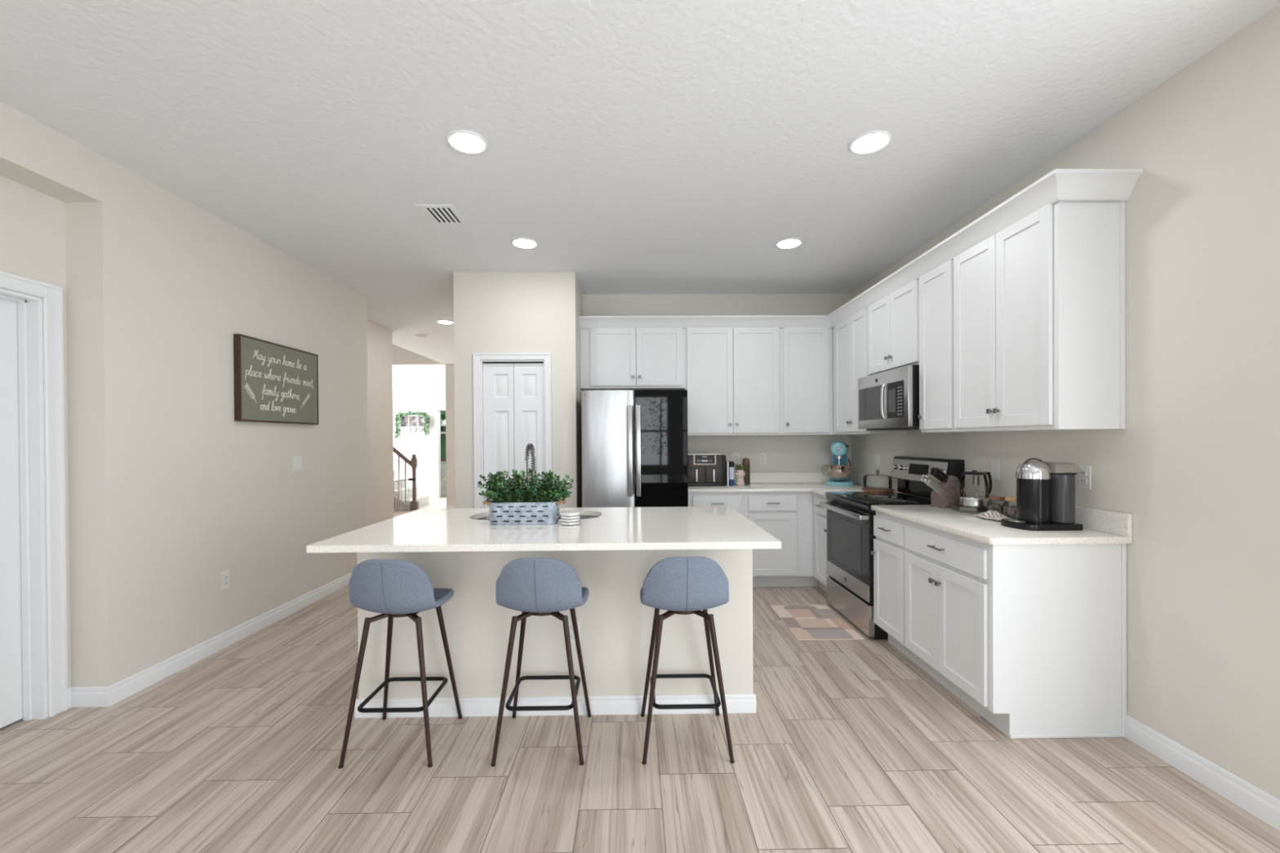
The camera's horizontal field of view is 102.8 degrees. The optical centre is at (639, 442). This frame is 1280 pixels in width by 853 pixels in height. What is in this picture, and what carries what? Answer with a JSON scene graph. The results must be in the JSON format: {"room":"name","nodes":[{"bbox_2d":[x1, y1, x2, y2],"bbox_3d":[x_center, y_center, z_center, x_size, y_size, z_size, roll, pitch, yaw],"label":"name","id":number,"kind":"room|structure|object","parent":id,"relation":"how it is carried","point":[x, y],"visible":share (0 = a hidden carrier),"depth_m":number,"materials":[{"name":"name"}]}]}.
{"room":"kitchen","nodes":[
{"label":"kitchen","id":0,"kind":"room"},
{"bbox_2d":[0,175,71,706],"bbox_3d":[-3.003,0.071,1.453,0.120,2.605,2.380,0,0,-1],"label":"wall","id":1,"kind":"structure","parent":0,"point":[33,222],"depth_m":2.52,"materials":[{"name":"white paint"}]},
{"bbox_2d":[0,271,67,728],"bbox_3d":[-2.999,0.291,2.120,0.145,2.157,0.979,0,0,-1],"label":"door","id":2,"kind":"structure","parent":1,"relation":"attached to","point":[30,668],"depth_m":2.52,"materials":[{"name":"white"}]},
{"bbox_2d":[0,101,368,686],"bbox_3d":[-2.906,-0.049,1.309,0.312,2.847,7.890,0,0,-1],"label":"wall","id":3,"kind":"structure","parent":0,"point":[169,494],"depth_m":3.06,"materials":[{"name":"white paint"}]},
{"bbox_2d":[67,572,351,708],"bbox_3d":[-2.864,1.308,3.943,0.204,0.100,2.640,0,0,-1],"label":"baseboard","id":4,"kind":"structure","parent":3,"relation":"attached to","point":[77,696],"depth_m":3.10,"materials":[{"name":"white wood"}]},
{"bbox_2d":[221,570,230,590],"bbox_3d":[-2.766,0.918,3.413,0.009,0.118,0.072,0,0,-1],"label":"wall outlet","id":5,"kind":"object","parent":3,"relation":"attached to","point":[225,575],"visible":1,"depth_m":3.41,"materials":[{"name":"white plastic"}]},
{"bbox_2d":[233,333,318,424],"bbox_3d":[-2.762,-0.449,3.933,0.046,0.596,0.870,0,0,-1],"label":"wall sign","id":6,"kind":"object","parent":3,"relation":"attached to","point":[274,383],"visible":1,"depth_m":3.82,"materials":[{"name":"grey wood"}]},
{"bbox_2d":[292,456,302,471],"bbox_3d":[-2.779,0.172,4.148,0.010,0.118,0.116,0,0,-1],"label":"light switch","id":7,"kind":"object","parent":3,"relation":"attached to","point":[296,460],"visible":1,"depth_m":4.15,"materials":[{"name":"white plastic"}]},
{"bbox_2d":[366,320,393,525],"bbox_3d":[-3.187,-0.076,6.021,0.516,2.847,1.780,0,0,-1],"label":"wall","id":8,"kind":"structure","parent":0,"point":[379,339],"depth_m":6.55,"materials":[{"name":"white paint"}]},
{"bbox_2d":[392,364,445,497],"bbox_3d":[-5.187,-1.362,9.543,7.120,5.400,5.570,0,0,-1],"label":"wall","id":9,"kind":"structure","parent":0,"point":[420,388],"depth_m":12.13,"materials":[{"name":"white paint"}]},
{"bbox_2d":[399,414,426,431],"bbox_3d":[-5.358,-0.452,12.067,0.650,0.410,0.128,0,0,-1],"label":"coat rack","id":10,"kind":"object","parent":9,"relation":"attached to","point":[410,421],"visible":0.91,"depth_m":12.10,"materials":[{"name":"white wood"}]},
{"bbox_2d":[401,417,407,426],"bbox_3d":[-5.574,-0.500,12.108,0.130,0.210,0.018,0,0,-1],"label":"picture","id":11,"kind":"object","parent":10,"relation":"attached to","point":[404,420],"depth_m":12.10},
{"bbox_2d":[393,410,430,439],"bbox_3d":[-5.353,-0.414,12.000,0.858,0.680,0.136,0,0,-1],"label":"leaf garland","id":12,"kind":"object","parent":10,"relation":"on","point":[397,418],"visible":1,"depth_m":11.99,"materials":[{"name":"green plant"}]},
{"bbox_2d":[411,417,417,426],"bbox_3d":[-5.354,-0.502,12.111,0.130,0.210,0.018,0,0,-1],"label":"picture","id":13,"kind":"object","parent":10,"relation":"attached to","point":[414,420],"depth_m":12.10},
{"bbox_2d":[419,417,425,426],"bbox_3d":[-5.144,-0.503,12.113,0.130,0.210,0.018,0,0,-1],"label":"picture","id":14,"kind":"object","parent":10,"relation":"attached to","point":[421,419],"depth_m":12.10},
{"bbox_2d":[417,493,455,508],"bbox_3d":[-4.214,1.258,10.969,5.310,0.130,1.210,0,0,35],"label":"baseboard","id":15,"kind":"structure","parent":9,"relation":"attached to","point":[431,495],"depth_m":12.13,"materials":[{"name":"white wood"}]},
{"bbox_2d":[435,407,445,497],"bbox_3d":[-4.364,0.237,12.137,0.980,2.160,0.023,0,0,-1],"label":"trim","id":16,"kind":"structure","parent":9,"relation":"attached to","point":[437,409],"depth_m":12.13,"materials":[{"name":"white wood"}]},
{"bbox_2d":[392,344,455,506],"bbox_3d":[-5.171,-1.365,9.958,6.922,5.400,0.120,0,0,-1],"label":"wall","id":17,"kind":"structure","parent":0,"point":[401,356],"depth_m":9.92,"materials":[{"name":"white paint"}]},
{"bbox_2d":[440,410,445,459],"bbox_3d":[-4.461,-0.137,12.855,2.800,2.900,1.180,0,0,-1],"label":"wall","id":18,"kind":"structure","parent":0,"point":[442,435],"depth_m":13.34,"materials":[{"name":"green paint"}]},
{"bbox_3d":[-4.968,-0.451,13.247,1.000,0.044,0.180,0,0,-1],"label":"floating shelf","id":19,"kind":"object","parent":18,"relation":"attached to","visible":0},
{"bbox_2d":[440,412,445,424],"bbox_3d":[-5.095,-0.634,13.247,0.354,0.321,0.288,0,0,-1],"label":"trailing plant","id":20,"kind":"object","parent":19,"relation":"on","point":[442,415],"visible":0.55,"depth_m":13.19,"materials":[{"name":"green plant"}]},
{"bbox_2d":[453,271,582,508],"bbox_3d":[-1.133,-0.097,7.236,1.070,2.847,5.440,0,0,-1],"label":"wall","id":21,"kind":"structure","parent":0,"point":[495,312],"depth_m":4.51,"materials":[{"name":"white paint"}]},
{"bbox_2d":[472,352,551,508],"bbox_3d":[-1.119,0.278,4.567,0.683,2.130,0.143,0,0,-1],"label":"door","id":22,"kind":"structure","parent":21,"relation":"in","point":[513,393],"depth_m":4.54,"materials":[{"name":"white wood"}]},
{"bbox_2d":[0,0,1279,364],"bbox_3d":[-0.700,-1.576,3.652,6.054,0.150,12.840,0,0,-1],"label":"ceiling","id":23,"kind":"structure","parent":0,"point":[642,146],"depth_m":2.33,"materials":[{"name":"white paint"}]},
{"bbox_2d":[414,334,426,338],"bbox_3d":[-3.084,-1.487,7.178,0.140,0.041,0.140,0,0,-1],"label":"smoke detector","id":24,"kind":"object","parent":23,"relation":"attached to","point":[420,336],"visible":1,"depth_m":7.14,"materials":[{"name":"white plastic"}]},
{"bbox_2d":[415,204,467,225],"bbox_3d":[-1.295,-1.491,3.355,0.232,0.009,0.296,0,0,-1],"label":"ceiling vent","id":25,"kind":"object","parent":23,"relation":"in","point":[437,215],"visible":1,"depth_m":3.34,"materials":[{"name":"white metal"}]},
{"bbox_2d":[436,320,453,324],"bbox_3d":[-2.424,-1.500,6.366,0.196,0.014,0.196,0,0,-1],"label":"recessed light","id":26,"kind":"object","parent":23,"relation":"in","point":[443,322],"visible":1,"depth_m":6.33,"materials":[{"name":"white plastic"}]},
{"bbox_2d":[438,320,452,324],"bbox_3d":[-2.424,-1.495,6.367,0.166,0.004,0.166,0,0,-1],"label":"diffuser","id":27,"kind":"object","parent":26,"relation":"attached to","point":[440,322],"depth_m":6.34,"materials":[{"name":"white plastic"}]},
{"bbox_2d":[446,129,488,154],"bbox_3d":[-0.856,-1.486,2.536,0.196,0.014,0.196,0,0,-1],"label":"recessed light","id":28,"kind":"object","parent":23,"relation":"in","point":[465,141],"visible":1,"depth_m":2.52,"materials":[{"name":"white plastic"}]},
{"bbox_2d":[449,133,484,152],"bbox_3d":[-0.856,-1.481,2.536,0.166,0.004,0.166,0,0,-1],"label":"diffuser","id":29,"kind":"object","parent":28,"relation":"attached to","point":[464,143],"depth_m":2.52,"materials":[{"name":"white plastic"}]},
{"bbox_2d":[511,237,537,248],"bbox_3d":[-0.865,-1.494,3.836,0.196,0.014,0.196,0,0,-1],"label":"recessed light","id":30,"kind":"object","parent":23,"relation":"in","point":[522,242],"visible":1,"depth_m":3.81,"materials":[{"name":"white plastic"}]},
{"bbox_2d":[513,240,536,248],"bbox_3d":[-0.865,-1.489,3.836,0.166,0.004,0.166,0,0,-1],"label":"diffuser","id":31,"kind":"object","parent":30,"relation":"attached to","point":[519,243],"depth_m":3.82,"materials":[{"name":"white plastic"}]},
{"bbox_2d":[775,237,802,248],"bbox_3d":[1.127,-1.506,3.870,0.196,0.014,0.196,0,0,-1],"label":"recessed light","id":32,"kind":"object","parent":23,"relation":"in","point":[790,242],"visible":1,"depth_m":3.84,"materials":[{"name":"white plastic"}]},
{"bbox_2d":[777,240,799,248],"bbox_3d":[1.127,-1.502,3.870,0.166,0.004,0.166,0,0,-1],"label":"diffuser","id":33,"kind":"object","parent":32,"relation":"attached to","point":[781,243],"depth_m":3.85,"materials":[{"name":"white plastic"}]},
{"bbox_2d":[848,130,891,154],"bbox_3d":[1.151,-1.498,2.561,0.196,0.014,0.196,0,0,-1],"label":"recessed light","id":34,"kind":"object","parent":23,"relation":"in","point":[868,142],"visible":1,"depth_m":2.54,"materials":[{"name":"white plastic"}]},
{"bbox_2d":[0,494,1279,852],"bbox_3d":[-3.171,1.407,5.694,10.982,0.123,16.950,0,0,-1],"label":"floor","id":35,"kind":"structure","parent":0,"point":[847,746],"depth_m":2.08,"materials":[{"name":"brown tile"}]},
{"bbox_2d":[338,559,462,768],"bbox_3d":[-1.070,0.926,2.325,0.399,0.864,0.391,0,0,-1],"label":"bar stool","id":36,"kind":"object","parent":35,"relation":"on","point":[391,588],"visible":1,"depth_m":2.18,"materials":[{"name":"fabric"}]},
{"bbox_2d":[393,447,429,510],"bbox_3d":[-5.576,-0.077,10.509,2.361,2.823,1.044,0,0,-1],"label":"staircase","id":37,"kind":"structure","parent":35,"relation":"on","point":[415,501],"depth_m":10.07,"materials":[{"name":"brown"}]},
{"bbox_2d":[393,478,415,511],"bbox_3d":[-4.904,1.016,9.982,1.031,0.635,0.031,0,0,-1],"label":"safety gate","id":38,"kind":"object","parent":37,"relation":"attached to","point":[408,479],"visible":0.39,"depth_m":9.98,"materials":[{"name":"silver metal"}]},
{"bbox_2d":[440,461,446,495],"bbox_3d":[-5.006,0.901,13.014,0.540,0.830,0.640,0,0,-1],"label":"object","id":39,"kind":"object","parent":35,"relation":"on","point":[443,473],"visible":0.25,"depth_m":12.92,"materials":[{"name":"white ceramic"}]},
{"bbox_2d":[490,557,591,766],"bbox_3d":[-0.435,0.922,2.331,0.396,0.864,0.391,0,0,-1],"label":"bar stool","id":40,"kind":"object","parent":35,"relation":"on","point":[531,586],"visible":1,"depth_m":2.19,"materials":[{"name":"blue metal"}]},
{"bbox_2d":[355,548,755,718],"bbox_3d":[-0.421,0.907,2.945,1.985,0.882,0.831,0,0,-1],"label":"kitchen island","id":41,"kind":"object","parent":35,"relation":"on","point":[616,627],"visible":0.57,"depth_m":2.54,"materials":[{"name":"white paint"}]},
{"bbox_2d":[306,506,781,552],"bbox_3d":[-0.419,0.451,2.812,2.060,0.031,1.178,0,0,-1],"label":"island countertop","id":42,"kind":"structure","parent":41,"relation":"on","point":[713,527],"depth_m":2.46,"materials":[{"name":"beige stone"}]},
{"bbox_2d":[476,467,573,524],"bbox_3d":[-0.633,0.287,2.786,0.533,0.299,0.204,0,0,1],"label":"planter","id":43,"kind":"object","parent":42,"relation":"on","point":[529,509],"visible":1,"depth_m":2.74,"materials":[{"name":"metal"}]},
{"bbox_2d":[488,499,559,524],"bbox_3d":[-0.630,0.377,2.790,0.373,0.119,0.142,0,0,-1],"label":"tub","id":44,"kind":"object","parent":43,"relation":"in","point":[502,512],"depth_m":2.72,"materials":[{"name":"metal"}]},
{"bbox_2d":[524,443,536,497],"bbox_3d":[-0.681,0.219,3.276,0.096,0.430,0.161,-1,0,-36],"label":"faucet","id":45,"kind":"object","parent":42,"relation":"on","point":[529,446],"visible":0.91,"depth_m":3.22,"materials":[{"name":"silver metal"}]},
{"bbox_2d":[475,515,597,519],"bbox_3d":[-0.619,0.558,3.077,0.800,0.182,0.386,0,0,-1],"label":"sink","id":46,"kind":"object","parent":42,"relation":"in","point":[581,517],"visible":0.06,"depth_m":3.25,"materials":[{"name":"silver metal"}]},
{"bbox_2d":[560,520,579,525],"bbox_3d":[-0.373,0.428,2.733,0.097,0.016,0.111,0,0,-6],"label":"coaster","id":47,"kind":"object","parent":42,"relation":"on","point":[578,522],"visible":0.69,"depth_m":2.69,"materials":[{"name":"white ceramic"}]},
{"bbox_2d":[560,519,579,523],"bbox_3d":[-0.373,0.412,2.733,0.097,0.016,0.111,0,0,3],"label":"coaster","id":48,"kind":"object","parent":47,"relation":"on","point":[561,520],"visible":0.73,"depth_m":2.69,"materials":[{"name":"white ceramic"}]},
{"bbox_2d":[560,515,579,519],"bbox_3d":[-0.373,0.397,2.733,0.097,0.016,0.111,0,0,-10],"label":"coaster","id":49,"kind":"object","parent":48,"relation":"on","point":[575,517],"visible":0.67,"depth_m":2.69,"materials":[{"name":"white ceramic"}]},
{"bbox_2d":[560,511,579,516],"bbox_3d":[-0.373,0.381,2.733,0.097,0.016,0.111,0,0,-2],"label":"coaster","id":50,"kind":"object","parent":49,"relation":"on","point":[569,513],"visible":1,"depth_m":2.70,"materials":[{"name":"white ceramic"}]},
{"bbox_2d":[568,620,580,644],"bbox_3d":[-0.332,0.941,2.538,0.072,0.118,0.009,0,0,-1],"label":"wall outlet","id":51,"kind":"object","parent":41,"relation":"attached to","point":[571,628],"visible":0.53,"depth_m":2.54,"materials":[{"name":"white plastic"}]},
{"bbox_2d":[581,390,688,507],"bbox_3d":[-0.047,0.433,4.742,0.905,1.765,0.902,0,0,-1],"label":"refrigerator","id":52,"kind":"object","parent":35,"relation":"on","point":[635,446],"visible":0.56,"depth_m":4.35,"materials":[{"name":"silver metal"}]},
{"bbox_2d":[640,556,734,764],"bbox_3d":[0.199,0.918,2.338,0.393,0.864,0.391,0,0,-1],"label":"bar stool","id":53,"kind":"object","parent":35,"relation":"on","point":[681,585],"visible":1,"depth_m":2.19,"materials":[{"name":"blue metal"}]},
{"bbox_2d":[688,492,744,515],"bbox_3d":[0.690,0.889,4.904,0.515,0.882,0.660,0,0,-1],"label":"base cabinet","id":54,"kind":"object","parent":35,"relation":"on","point":[735,500],"visible":0.28,"depth_m":4.61,"materials":[{"name":"white wood"}]},
{"bbox_2d":[744,492,813,586],"bbox_3d":[1.257,0.885,4.912,0.617,0.882,0.660,0,0,-1],"label":"base cabinet","id":55,"kind":"object","parent":35,"relation":"on","point":[788,517],"visible":0.7,"depth_m":4.62,"materials":[{"name":"white wood"}]},
{"bbox_2d":[769,604,864,640],"bbox_3d":[1.288,1.328,3.807,0.453,0.008,0.715,0,0,-1],"label":"floor mat","id":56,"kind":"object","parent":35,"relation":"on","point":[805,622],"visible":1,"depth_m":3.75,"materials":[{"name":"beige"}]},
{"bbox_2d":[810,492,830,592],"bbox_3d":[1.847,0.882,4.730,0.660,0.882,1.038,0,0,-1],"label":"base cabinet","id":57,"kind":"object","parent":35,"relation":"on","point":[819,579],"visible":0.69,"depth_m":4.44,"materials":[{"name":"white wood"}]},
{"bbox_2d":[688,482,904,496],"bbox_3d":[1.295,0.429,4.719,1.761,0.031,1.042,0,0,-1],"label":"countertop","id":58,"kind":"structure","parent":57,"relation":"on","point":[820,488],"depth_m":4.64,"materials":[{"name":"beige stone"}]},
{"bbox_2d":[688,453,725,486],"bbox_3d":[0.636,0.261,5.027,0.391,0.309,0.337,0,0,-1],"label":"air fryer","id":59,"kind":"object","parent":58,"relation":"on","point":[704,469],"visible":0.83,"depth_m":4.89,"materials":[{"name":"grey"}]},
{"bbox_2d":[725,461,728,485],"bbox_3d":[0.843,0.297,5.020,0.013,0.235,0.225,0,0,-1],"label":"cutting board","id":60,"kind":"object","parent":58,"relation":"on","point":[726,462],"visible":0.52,"depth_m":4.92,"materials":[{"name":"white plastic"}]},
{"bbox_2d":[728,461,734,485],"bbox_3d":[0.887,0.297,4.943,0.052,0.234,0.052,0,0,-1],"label":"bottle","id":61,"kind":"object","parent":58,"relation":"on","point":[731,469],"visible":1,"depth_m":4.92,"materials":[{"name":"blue"}]},
{"bbox_2d":[734,463,745,485],"bbox_3d":[0.974,0.308,4.971,0.146,0.212,0.112,0,0,26],"label":"potted plant","id":62,"kind":"object","parent":58,"relation":"on","point":[740,473],"visible":1,"depth_m":4.95,"materials":[{"name":"green plant"}]},
{"bbox_2d":[742,457,750,484],"bbox_3d":[1.047,0.281,5.045,0.074,0.264,0.074,0,0,-1],"label":"bottle","id":63,"kind":"object","parent":58,"relation":"on","point":[745,462],"visible":0.9,"depth_m":5.01,"materials":[{"name":"brown"}]},
{"bbox_2d":[821,440,853,485],"bbox_3d":[1.949,0.195,4.996,0.283,0.424,0.350,0,0,37],"label":"stand mixer","id":64,"kind":"object","parent":58,"relation":"on","point":[839,473],"visible":1,"depth_m":4.87,"materials":[{"name":"teal metal"}]},
{"bbox_2d":[821,464,852,480],"bbox_3d":[1.903,0.294,4.941,0.276,0.152,0.230,0,0,-1],"label":"bowl","id":65,"kind":"object","parent":64,"relation":"on","point":[836,472],"depth_m":4.87,"materials":[{"name":"silver metal"}]},
{"bbox_2d":[861,470,893,491],"bbox_3d":[2.026,0.322,4.363,0.252,0.178,0.252,0,0,-1],"label":"cake stand","id":66,"kind":"object","parent":58,"relation":"on","point":[864,488],"visible":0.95,"depth_m":4.35,"materials":[{"name":"brown wood"}]},
{"bbox_2d":[819,456,964,639],"bbox_3d":[1.829,0.722,3.822,0.708,1.214,0.763,0,0,-1],"label":"range","id":67,"kind":"object","parent":35,"relation":"on","point":[850,514],"visible":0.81,"depth_m":3.75,"materials":[{"name":"silver metal"}]},
{"bbox_2d":[825,491,930,506],"bbox_3d":[1.799,0.414,3.820,0.552,0.020,0.763,0,0,-1],"label":"cooktop","id":68,"kind":"object","parent":67,"relation":"in","point":[854,498],"depth_m":3.75,"materials":[{"name":"black glass"}]},
{"bbox_2d":[871,511,919,666],"bbox_3d":[1.865,0.891,3.243,0.660,0.882,0.388,0,0,-1],"label":"base cabinet","id":69,"kind":"object","parent":35,"relation":"on","point":[889,549],"visible":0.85,"depth_m":3.21,"materials":[{"name":"white wood"}]},
{"bbox_2d":[904,520,1126,738],"bbox_3d":[1.872,0.895,2.679,0.660,0.882,0.737,0,0,-1],"label":"base cabinet","id":70,"kind":"object","parent":35,"relation":"on","point":[1032,638],"visible":0.93,"depth_m":2.32,"materials":[{"name":"white wood"}]},
{"bbox_2d":[871,504,1132,545],"bbox_3d":[1.878,0.436,2.861,0.641,0.031,1.152,0,0,-1],"label":"countertop","id":71,"kind":"structure","parent":70,"relation":"on","point":[989,531],"depth_m":2.46,"materials":[{"name":"beige stone"}]},
{"bbox_2d":[930,475,966,507],"bbox_3d":[2.020,0.315,3.317,0.212,0.204,0.110,0,0,-1],"label":"knife block","id":72,"kind":"object","parent":71,"relation":"on","point":[950,493],"visible":0.7,"depth_m":3.29,"materials":[{"name":"brown wood"}]},
{"bbox_2d":[925,475,941,486],"bbox_3d":[1.917,0.260,3.322,0.127,0.102,0.010,0,0,-1],"label":"kitchen knife","id":73,"kind":"object","parent":72,"relation":"in","point":[928,477],"visible":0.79,"depth_m":3.32,"materials":[{"name":"silver metal"}]},
{"bbox_2d":[927,483,941,494],"bbox_3d":[1.891,0.306,3.265,0.113,0.090,0.007,0,0,-1],"label":"kitchen knife","id":74,"kind":"object","parent":72,"relation":"in","point":[928,484],"visible":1,"depth_m":3.26,"materials":[{"name":"silver metal"}]},
{"bbox_2d":[929,470,942,481],"bbox_3d":[1.953,0.230,3.344,0.116,0.096,0.015,0,0,-1],"label":"kitchen knife","id":75,"kind":"object","parent":72,"relation":"in","point":[931,472],"visible":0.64,"depth_m":3.34,"materials":[{"name":"black plastic"}]},
{"bbox_2d":[933,471,947,482],"bbox_3d":[1.953,0.230,3.306,0.116,0.096,0.015,0,0,-1],"label":"kitchen knife","id":76,"kind":"object","parent":72,"relation":"in","point":[936,473],"visible":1,"depth_m":3.30,"materials":[{"name":"black plastic"}]},
{"bbox_2d":[933,467,948,479],"bbox_3d":[1.969,0.210,3.325,0.116,0.096,0.015,0,0,-1],"label":"kitchen knife","id":77,"kind":"object","parent":72,"relation":"in","point":[937,469],"visible":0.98,"depth_m":3.32,"materials":[{"name":"black plastic"}]},
{"bbox_2d":[951,470,991,513],"bbox_3d":[2.048,0.293,3.132,0.236,0.250,0.194,0,0,-1],"label":"glass kettle","id":78,"kind":"object","parent":71,"relation":"on","point":[967,504],"visible":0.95,"depth_m":3.11,"materials":[{"name":"silver metal"}]},
{"bbox_2d":[973,510,1008,521],"bbox_3d":[1.945,0.394,2.812,0.124,0.046,0.194,0,0,-1],"label":"cloth","id":79,"kind":"object","parent":71,"relation":"on","point":[995,515],"visible":0.84,"depth_m":2.79,"materials":[{"name":"white fabric"}]},
{"bbox_2d":[986,496,1008,514],"bbox_3d":[2.071,0.366,2.958,0.104,0.106,0.104,0,0,-1],"label":"glass jar","id":80,"kind":"object","parent":71,"relation":"on","point":[994,507],"visible":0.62,"depth_m":2.94,"materials":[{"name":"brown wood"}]},
{"bbox_2d":[1002,497,1016,518],"bbox_3d":[2.086,0.362,2.803,0.164,0.116,0.163,0,0,-1],"label":"glass jar","id":81,"kind":"object","parent":71,"relation":"on","point":[1010,512],"visible":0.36,"depth_m":2.79,"materials":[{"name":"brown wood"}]},
{"bbox_2d":[1000,457,1084,530],"bbox_3d":[1.989,0.249,2.544,0.306,0.347,0.195,0,0,-1],"label":"coffee machine","id":82,"kind":"object","parent":71,"relation":"on","point":[1045,490],"visible":1,"depth_m":2.48,"materials":[{"name":"black plastic"}]},
{"bbox_2d":[582,293,851,472],"bbox_3d":[0.746,-0.096,5.291,2.840,2.847,0.120,0,0,-1],"label":"wall","id":83,"kind":"structure","parent":0,"point":[784,453],"depth_m":5.23,"materials":[{"name":"white paint"}]},
{"bbox_2d":[580,327,684,390],"bbox_3d":[-0.071,-0.821,5.042,1.006,0.595,0.348,0,0,-1],"label":"upper cabinet","id":84,"kind":"object","parent":83,"relation":"attached to","point":[611,358],"visible":0.98,"depth_m":4.90,"materials":[{"name":"white wood"}]},
{"bbox_2d":[683,327,780,435],"bbox_3d":[0.894,-0.598,5.055,0.920,1.053,0.348,0,0,-1],"label":"upper cabinet","id":85,"kind":"object","parent":83,"relation":"attached to","point":[732,375],"visible":0.97,"depth_m":4.91,"materials":[{"name":"white wood"}]},
{"bbox_2d":[733,452,739,464],"bbox_3d":[0.986,0.161,5.231,0.072,0.118,0.009,0,0,-1],"label":"wall outlet","id":86,"kind":"object","parent":83,"relation":"attached to","point":[735,455],"visible":0.94,"depth_m":5.23,"materials":[{"name":"white plastic"}]},
{"bbox_2d":[760,452,766,463],"bbox_3d":[1.261,0.159,5.234,0.072,0.118,0.009,0,0,-1],"label":"wall outlet","id":87,"kind":"object","parent":83,"relation":"attached to","point":[762,455],"visible":1,"depth_m":5.23,"materials":[{"name":"white plastic"}]},
{"bbox_2d":[728,472,830,483],"bbox_3d":[1.278,0.359,5.230,1.740,0.102,0.020,0,0,-1],"label":"backsplash","id":88,"kind":"structure","parent":83,"relation":"attached to","point":[755,477],"depth_m":5.22,"materials":[{"name":"beige stone"}]},
{"bbox_2d":[780,327,832,435],"bbox_3d":[1.607,-0.602,5.064,0.504,1.053,0.348,0,0,-1],"label":"upper cabinet","id":89,"kind":"object","parent":83,"relation":"attached to","point":[806,353],"visible":0.99,"depth_m":4.92,"materials":[{"name":"white wood"}]},
{"bbox_2d":[850,4,1279,799],"bbox_3d":[2.290,-0.082,1.324,0.150,2.847,8.092,0,0,-1],"label":"wall","id":90,"kind":"structure","parent":0,"point":[1195,462],"depth_m":2.02,"materials":[{"name":"white paint"}]},
{"bbox_2d":[832,307,906,435],"bbox_3d":[1.997,-0.602,4.555,0.348,1.053,0.762,0,0,-1],"label":"upper cabinet","id":91,"kind":"object","parent":90,"relation":"attached to","point":[850,335],"visible":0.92,"depth_m":4.51,"materials":[{"name":"white wood"}]},
{"bbox_2d":[849,472,897,491],"bbox_3d":[2.164,0.357,4.730,0.020,0.102,1.042,0,0,-1],"label":"backsplash","id":92,"kind":"structure","parent":90,"relation":"attached to","point":[871,480],"depth_m":4.71,"materials":[{"name":"beige paint"}]},
{"bbox_2d":[875,453,879,466],"bbox_3d":[2.170,0.162,4.671,0.010,0.118,0.072,0,0,-1],"label":"light switch","id":93,"kind":"object","parent":90,"relation":"attached to","point":[877,455],"visible":1,"depth_m":4.66,"materials":[{"name":"white plastic"}]},
{"bbox_2d":[867,279,919,375],"bbox_3d":[2.005,-0.826,3.799,0.348,0.596,0.746,0,0,-1],"label":"upper cabinet","id":94,"kind":"object","parent":90,"relation":"attached to","point":[893,320],"visible":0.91,"depth_m":3.73,"materials":[{"name":"white wood"}]},
{"bbox_2d":[857,364,920,431],"bbox_3d":[1.961,-0.311,3.780,0.436,0.430,0.766,0,0,-1],"label":"microwave","id":95,"kind":"object","parent":94,"relation":"attached to","point":[888,400],"visible":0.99,"depth_m":3.63,"materials":[{"name":"silver metal"}]},
{"bbox_2d":[916,259,971,432],"bbox_3d":[2.013,-0.594,3.243,0.348,1.053,0.367,0,0,-1],"label":"upper cabinet","id":96,"kind":"object","parent":90,"relation":"attached to","point":[935,415],"visible":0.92,"depth_m":3.22,"materials":[{"name":"white wood"}]},
{"bbox_2d":[991,460,999,480],"bbox_3d":[2.189,0.171,3.147,0.010,0.118,0.072,0,0,-1],"label":"light switch","id":97,"kind":"object","parent":90,"relation":"attached to","point":[995,464],"visible":0.99,"depth_m":3.14,"materials":[{"name":"white plastic"}]},
{"bbox_2d":[953,200,1125,431],"bbox_3d":[2.020,-0.590,2.686,0.348,1.053,0.746,0,0,-1],"label":"upper cabinet","id":98,"kind":"object","parent":90,"relation":"attached to","point":[1039,302],"visible":0.93,"depth_m":2.37,"materials":[{"name":"white wood"}]},
{"bbox_2d":[578,168,1142,328],"bbox_3d":[0.809,-1.144,3.720,2.740,0.104,3.010,0,0,-1],"label":"crown molding","id":99,"kind":"structure","parent":98,"relation":"attached to","point":[1059,184],"depth_m":3.01,"materials":[{"name":"white wood"}]},
{"bbox_2d":[963,488,1132,537],"bbox_3d":[2.188,0.368,2.864,0.020,0.102,1.152,0,0,-1],"label":"backsplash","id":100,"kind":"structure","parent":90,"relation":"attached to","point":[1100,520],"depth_m":2.43,"materials":[{"name":"beige stone"}]},
{"bbox_2d":[1078,464,1091,489],"bbox_3d":[2.197,0.170,2.529,0.009,0.118,0.072,0,0,-1],"label":"wall outlet","id":101,"kind":"object","parent":90,"relation":"attached to","point":[1084,479],"visible":0.91,"depth_m":2.52,"materials":[{"name":"white plastic"}]},
{"bbox_2d":[1080,470,1087,475],"bbox_3d":[2.194,0.150,2.528,0.004,0.029,0.034,0,0,-1],"label":"socket","id":102,"kind":"object","parent":101,"relation":"attached to","point":[1085,472],"depth_m":2.52,"materials":[{"name":"grey plastic"}]},
{"bbox_2d":[1080,477,1087,484],"bbox_3d":[2.195,0.190,2.529,0.004,0.029,0.034,0,0,-1],"label":"socket","id":103,"kind":"object","parent":101,"relation":"attached to","point":[1082,480],"depth_m":2.53,"materials":[{"name":"grey plastic"}]},
{"bbox_2d":[1124,715,1279,831],"bbox_3d":[2.211,1.289,1.853,0.013,0.100,0.935,0,0,-1],"label":"baseboard","id":104,"kind":"structure","parent":90,"relation":"attached to","point":[1260,804],"depth_m":1.98,"materials":[{"name":"white wood"}]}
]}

